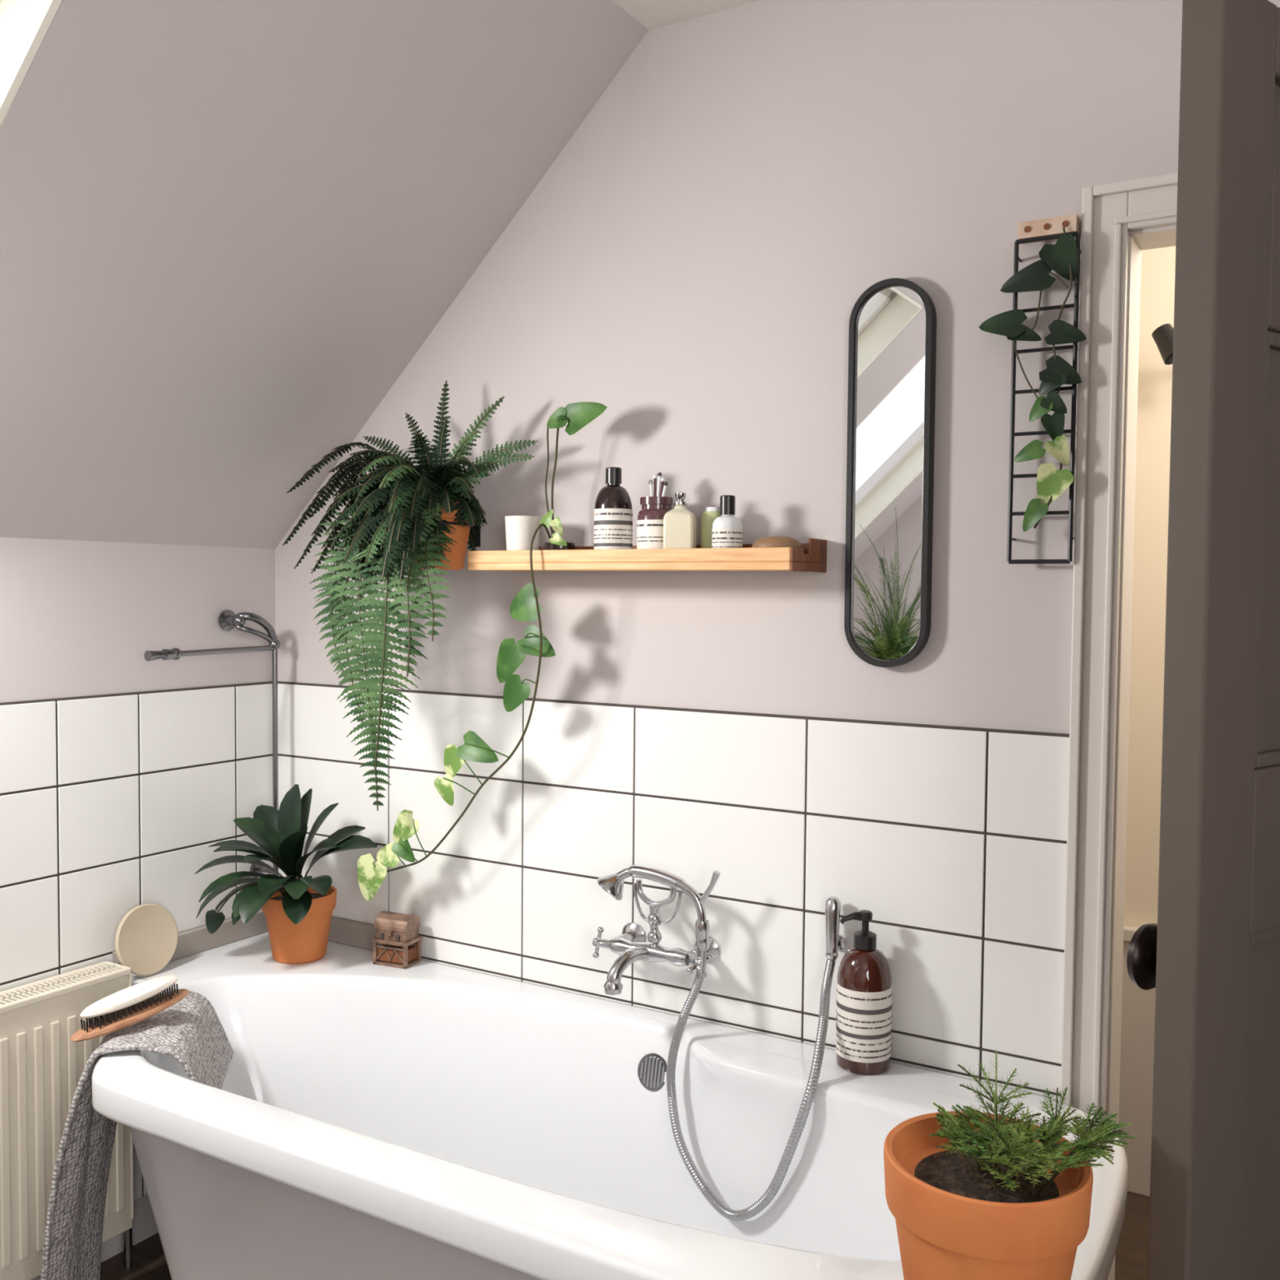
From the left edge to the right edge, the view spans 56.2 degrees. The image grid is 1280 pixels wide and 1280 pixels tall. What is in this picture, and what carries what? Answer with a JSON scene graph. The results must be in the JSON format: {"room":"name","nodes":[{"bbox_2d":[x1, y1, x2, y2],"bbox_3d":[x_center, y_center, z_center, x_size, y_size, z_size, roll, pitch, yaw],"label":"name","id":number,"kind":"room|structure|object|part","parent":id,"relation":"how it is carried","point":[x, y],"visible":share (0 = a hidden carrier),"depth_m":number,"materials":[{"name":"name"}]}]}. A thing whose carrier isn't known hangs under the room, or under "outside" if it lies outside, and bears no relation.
{"room":"bathroom","nodes":[
{"label":"bathroom","id":0,"kind":"room"},
{"bbox_2d":[0,537,275,1279],"bbox_3d":[-1.861,0.591,1.324,0.100,1.501,3.680,2,3,31],"label":"wall","id":1,"kind":"structure","parent":0,"point":[78,618],"depth_m":2.51,"materials":[{"name":"paint"}]},
{"bbox_2d":[0,681,273,1200],"bbox_3d":[-1.397,0.673,2.000,0.009,1.088,2.050,2,3,31],"label":"wall tiles","id":2,"kind":"structure","parent":1,"relation":"attached to","point":[112,805],"depth_m":2.49,"materials":[{"name":"white tile"}]},
{"bbox_2d":[0,960,133,1279],"bbox_3d":[-1.402,1.001,1.907,0.094,0.640,1.342,2,3,31],"label":"radiator","id":3,"kind":"object","parent":2,"relation":"attached to","point":[41,1068],"visible":0.71,"depth_m":2.27,"materials":[{"name":"beige metal"}]},
{"bbox_2d":[0,963,124,1005],"bbox_3d":[-1.393,0.688,1.899,0.060,0.011,1.268,2,3,31],"label":"grille","id":4,"kind":"object","parent":3,"relation":"attached to","point":[72,984],"depth_m":2.33,"materials":[{"name":"grey metal"}]},
{"bbox_2d":[144,609,280,877],"bbox_3d":[-0.944,0.314,2.635,0.087,0.758,0.382,2,3,27],"label":"riser pipe","id":5,"kind":"object","parent":2,"relation":"attached to","point":[228,620],"visible":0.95,"depth_m":2.71,"materials":[{"name":"silver metal"}]},
{"bbox_2d":[112,909,385,964],"bbox_3d":[-0.834,0.671,2.590,0.350,0.052,0.440,2,3,31],"label":"trim","id":6,"kind":"structure","parent":1,"relation":"attached to","point":[353,933],"depth_m":2.71,"materials":[{"name":"grey"}]},
{"bbox_2d":[0,0,648,549],"bbox_3d":[-1.408,-0.679,1.006,1.139,1.098,3.680,2,3,31],"label":"ceiling","id":7,"kind":"structure","parent":0,"point":[229,229],"depth_m":2.11,"materials":[{"name":"paint"}]},
{"bbox_2d":[0,0,62,126],"bbox_3d":[-1.248,-0.703,1.274,0.904,0.874,1.043,2,3,31],"label":"window","id":8,"kind":"structure","parent":7,"relation":"attached to","point":[24,24],"depth_m":1.62,"materials":[{"name":"white glass"}]},
{"bbox_2d":[408,499,470,569],"bbox_3d":[-0.413,-0.210,2.421,0.160,0.135,0.160,2,3,31],"label":"terracotta pot","id":9,"kind":"object","parent":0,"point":[446,530],"depth_m":2.35,"materials":[{"name":"orange ceramic"}]},
{"bbox_2d":[100,1191,1150,1279],"bbox_3d":[-0.196,1.423,0.940,3.400,0.100,4.880,2,3,31],"label":"floor","id":10,"kind":"structure","parent":0,"point":[1131,1254],"depth_m":2.54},
{"bbox_2d":[91,931,1128,1279],"bbox_3d":[-0.237,1.026,2.042,1.950,0.600,0.783,2,3,31],"label":"bathtub","id":11,"kind":"object","parent":10,"relation":"on","point":[425,1120],"visible":0.85,"depth_m":2.03,"materials":[{"name":"white ceramic"}]},
{"bbox_2d":[40,988,233,1279],"bbox_3d":[-0.920,0.982,2.230,0.297,0.583,0.318,0,2,-9],"label":"towel","id":12,"kind":"object","parent":11,"relation":"on","point":[191,1031],"visible":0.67,"depth_m":2.14,"materials":[{"name":"grey fabric"}]},
{"bbox_2d":[69,974,189,1041],"bbox_3d":[-0.914,0.658,2.155,0.068,0.070,0.222,2,3,36],"label":"bath brush","id":13,"kind":"object","parent":12,"relation":"on","point":[128,1006],"visible":1,"depth_m":2.13,"materials":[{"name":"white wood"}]},
{"bbox_2d":[115,903,177,975],"bbox_3d":[-1.028,0.625,2.500,0.033,0.145,0.146,2,3,31],"label":"mirror","id":14,"kind":"object","parent":11,"relation":"on","point":[146,939],"visible":0.98,"depth_m":2.50,"materials":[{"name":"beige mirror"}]},
{"bbox_2d":[194,784,377,964],"bbox_3d":[-0.761,0.507,2.570,0.342,0.382,0.268,2,3,31],"label":"potted houseplant","id":15,"kind":"object","parent":11,"relation":"on","point":[298,913],"visible":1,"depth_m":2.58,"materials":[{"name":"plant"}]},
{"bbox_3d":[-0.747,0.623,2.629,0.160,0.145,0.160,2,3,31],"label":"terracotta pot","id":16,"kind":"part","parent":15,"relation":"part of","materials":[{"name":"orange ceramic"}]},
{"bbox_2d":[371,911,422,968],"bbox_3d":[-0.526,0.645,2.595,0.088,0.108,0.064,1,3,22],"label":"trinket box","id":17,"kind":"object","parent":11,"relation":"on","point":[397,931],"visible":1,"depth_m":2.58,"materials":[{"name":"brown wood"}]},
{"bbox_2d":[835,909,892,1075],"bbox_3d":[0.384,0.596,2.052,0.094,0.268,0.094,2,3,31],"label":"pump bottle","id":18,"kind":"object","parent":11,"relation":"on","point":[864,1010],"visible":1,"depth_m":2.02,"materials":[{"name":"brown glass"}]},
{"bbox_3d":[0.317,1.026,1.156,0.280,0.684,0.280,2,3,31],"label":"wooden stool","id":19,"kind":"object","parent":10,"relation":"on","visible":0},
{"bbox_3d":[0.331,0.677,1.159,0.190,0.013,0.190,2,3,31],"label":"saucer","id":20,"kind":"object","parent":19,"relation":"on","visible":0},
{"bbox_2d":[883,1049,1134,1279],"bbox_3d":[0.345,0.547,1.145,0.224,0.257,0.193,2,3,31],"label":"potted plant","id":21,"kind":"object","parent":20,"relation":"on","point":[972,1194],"visible":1,"depth_m":1.11,"materials":[{"name":"ceramic"}]},
{"bbox_2d":[467,537,826,572],"bbox_3d":[-0.003,-0.157,2.241,0.693,0.058,0.149,2,3,31],"label":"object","id":22,"kind":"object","parent":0,"point":[811,557],"depth_m":2.14,"materials":[{"name":"brown wood"}]},
{"bbox_2d":[357,401,607,901],"bbox_3d":[-0.334,0.058,2.389,0.600,1.024,0.095,2,3,31],"label":"pothos","id":23,"kind":"object","parent":22,"relation":"on","point":[525,606],"visible":1,"depth_m":2.33,"materials":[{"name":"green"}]},
{"bbox_2d":[505,515,540,550],"bbox_3d":[-0.231,-0.196,2.353,0.069,0.091,0.069,2,3,31],"label":"cup","id":24,"kind":"object","parent":22,"relation":"on","point":[520,531],"visible":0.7,"depth_m":2.32,"materials":[{"name":"white ceramic"}]},
{"bbox_2d":[544,542,575,550],"bbox_3d":[-0.156,-0.170,2.339,0.060,0.040,0.060,2,3,31],"label":"cup","id":25,"kind":"object","parent":22,"relation":"on","point":[548,546],"visible":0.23,"depth_m":2.31,"materials":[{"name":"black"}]},
{"bbox_2d":[593,466,632,549],"bbox_3d":[-0.050,-0.234,2.249,0.073,0.178,0.073,2,3,31],"label":"lotion bottle","id":26,"kind":"object","parent":22,"relation":"on","point":[613,508],"visible":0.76,"depth_m":2.22,"materials":[{"name":"black"}]},
{"bbox_2d":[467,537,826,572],"bbox_3d":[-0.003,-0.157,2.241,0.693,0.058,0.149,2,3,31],"label":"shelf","id":27,"kind":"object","parent":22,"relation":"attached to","point":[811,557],"depth_m":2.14,"materials":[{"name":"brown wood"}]},
{"bbox_2d":[636,471,673,548],"bbox_3d":[0.031,-0.226,2.215,0.073,0.168,0.073,2,3,31],"label":"jar","id":28,"kind":"object","parent":22,"relation":"on","point":[650,522],"visible":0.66,"depth_m":2.19,"materials":[{"name":"red"}]},
{"bbox_2d":[662,491,697,548],"bbox_3d":[0.072,-0.204,2.160,0.054,0.128,0.054,1,2,11],"label":"soap bottle","id":29,"kind":"object","parent":22,"relation":"on","point":[680,524],"visible":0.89,"depth_m":2.14,"materials":[{"name":"beige"}]},
{"bbox_2d":[700,506,721,548],"bbox_3d":[0.135,-0.191,2.175,0.050,0.101,0.050,2,3,31],"label":"glass bottle","id":30,"kind":"object","parent":22,"relation":"on","point":[710,514],"visible":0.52,"depth_m":2.16,"materials":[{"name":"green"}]},
{"bbox_2d":[711,495,742,547],"bbox_3d":[0.155,-0.197,2.122,0.055,0.118,0.055,2,3,31],"label":"bottle","id":31,"kind":"object","parent":22,"relation":"on","point":[726,530],"visible":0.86,"depth_m":2.10,"materials":[{"name":"white plastic"}]},
{"bbox_2d":[751,536,801,547],"bbox_3d":[0.238,-0.158,2.086,0.092,0.045,0.068,2,3,31],"label":"soap bar","id":32,"kind":"object","parent":22,"relation":"on","point":[768,541],"visible":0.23,"depth_m":2.06,"materials":[{"name":"brown"}]},
{"bbox_2d":[611,0,760,30],"bbox_3d":[0.050,-1.119,0.116,2.280,0.100,3.880,2,3,31],"label":"ceiling","id":33,"kind":"structure","parent":0,"point":[651,14],"depth_m":2.19,"materials":[{"name":"white paint"}]},
{"bbox_2d":[275,0,1279,733],"bbox_3d":[0.487,0.029,2.100,3.300,2.600,0.100,2,3,31],"label":"wall","id":34,"kind":"structure","parent":0,"point":[693,264],"depth_m":2.16,"materials":[{"name":"paint"}]},
{"bbox_2d":[282,380,537,810],"bbox_3d":[-0.491,-0.092,2.447,0.347,0.876,0.576,-1,3,-36],"label":"potted fern","id":35,"kind":"object","parent":34,"relation":"on","point":[405,516],"visible":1,"depth_m":2.35,"materials":[{"name":"plant"}]},
{"bbox_2d":[277,680,1069,1102],"bbox_3d":[-0.095,0.668,2.409,1.820,1.088,0.009,2,3,31],"label":"wall tiles","id":36,"kind":"structure","parent":34,"relation":"attached to","point":[953,839],"depth_m":2.23,"materials":[{"name":"white tile"}]},
{"bbox_2d":[592,864,845,1221],"bbox_3d":[0.115,0.700,2.162,0.505,0.567,0.200,2,3,31],"label":"faucet","id":37,"kind":"object","parent":36,"relation":"attached to","point":[631,946],"visible":1,"depth_m":2.17,"materials":[{"name":"silver metal"}]},
{"bbox_2d":[844,278,937,667],"bbox_3d":[0.427,-0.283,2.051,0.147,0.660,0.025,2,3,31],"label":"wall mirror","id":38,"kind":"object","parent":34,"relation":"attached to","point":[892,346],"depth_m":2.05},
{"bbox_2d":[978,213,1086,564],"bbox_3d":[0.624,-0.393,1.909,0.168,0.543,0.059,2,3,31],"label":"trellis","id":39,"kind":"object","parent":34,"relation":"attached to","point":[1063,257],"visible":0.98,"depth_m":1.88,"materials":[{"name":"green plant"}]},
{"bbox_2d":[1060,172,1177,1279],"bbox_3d":[0.988,0.324,1.796,0.644,2.045,0.126,2,3,31],"label":"door frame","id":40,"kind":"structure","parent":34,"relation":"attached to","point":[1121,220],"depth_m":1.89,"materials":[{"name":"white paint"}]},
{"bbox_2d":[1126,0,1279,1279],"bbox_3d":[0.812,0.377,1.378,0.822,1.952,0.086,-1,3,-37],"label":"door leaf","id":41,"kind":"structure","parent":34,"relation":"attached to","point":[1215,1202],"depth_m":1.11,"materials":[{"name":"paint"}]},
{"bbox_3d":[0.511,0.313,1.176,0.066,0.066,0.046,-1,3,-37],"label":"knob","id":42,"kind":"part","parent":41,"relation":"part of","materials":[{"name":"black metal"}]},
{"bbox_2d":[883,1111,1093,1279],"bbox_3d":[0.332,0.584,1.155,0.193,0.182,0.193,2,3,31],"label":"terracotta pot","id":43,"kind":"object","parent":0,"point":[963,1217],"depth_m":1.09,"materials":[{"name":"orange ceramic"}]},
{"bbox_2d":[1124,245,1175,927],"bbox_3d":[1.472,0.063,2.678,1.800,2.500,0.100,2,3,31],"label":"wall","id":44,"kind":"structure","parent":0,"point":[1157,264],"depth_m":2.79,"materials":[{"name":"beige paint"}]},
{"bbox_2d":[1118,924,1155,1196],"bbox_3d":[1.429,1.000,2.659,1.580,0.630,0.034,2,3,31],"label":"trim","id":45,"kind":"structure","parent":44,"relation":"attached to","point":[1138,1004],"depth_m":2.81,"materials":[{"name":"white paint"}]},
{"bbox_2d":[1151,323,1173,364],"bbox_3d":[1.216,-0.629,2.678,0.165,0.142,0.083,-1,3,-34],"label":"wall lamp","id":46,"kind":"object","parent":44,"relation":"attached to","point":[1162,335],"visible":0.42,"depth_m":2.64,"materials":[{"name":"black metal"}]}
]}

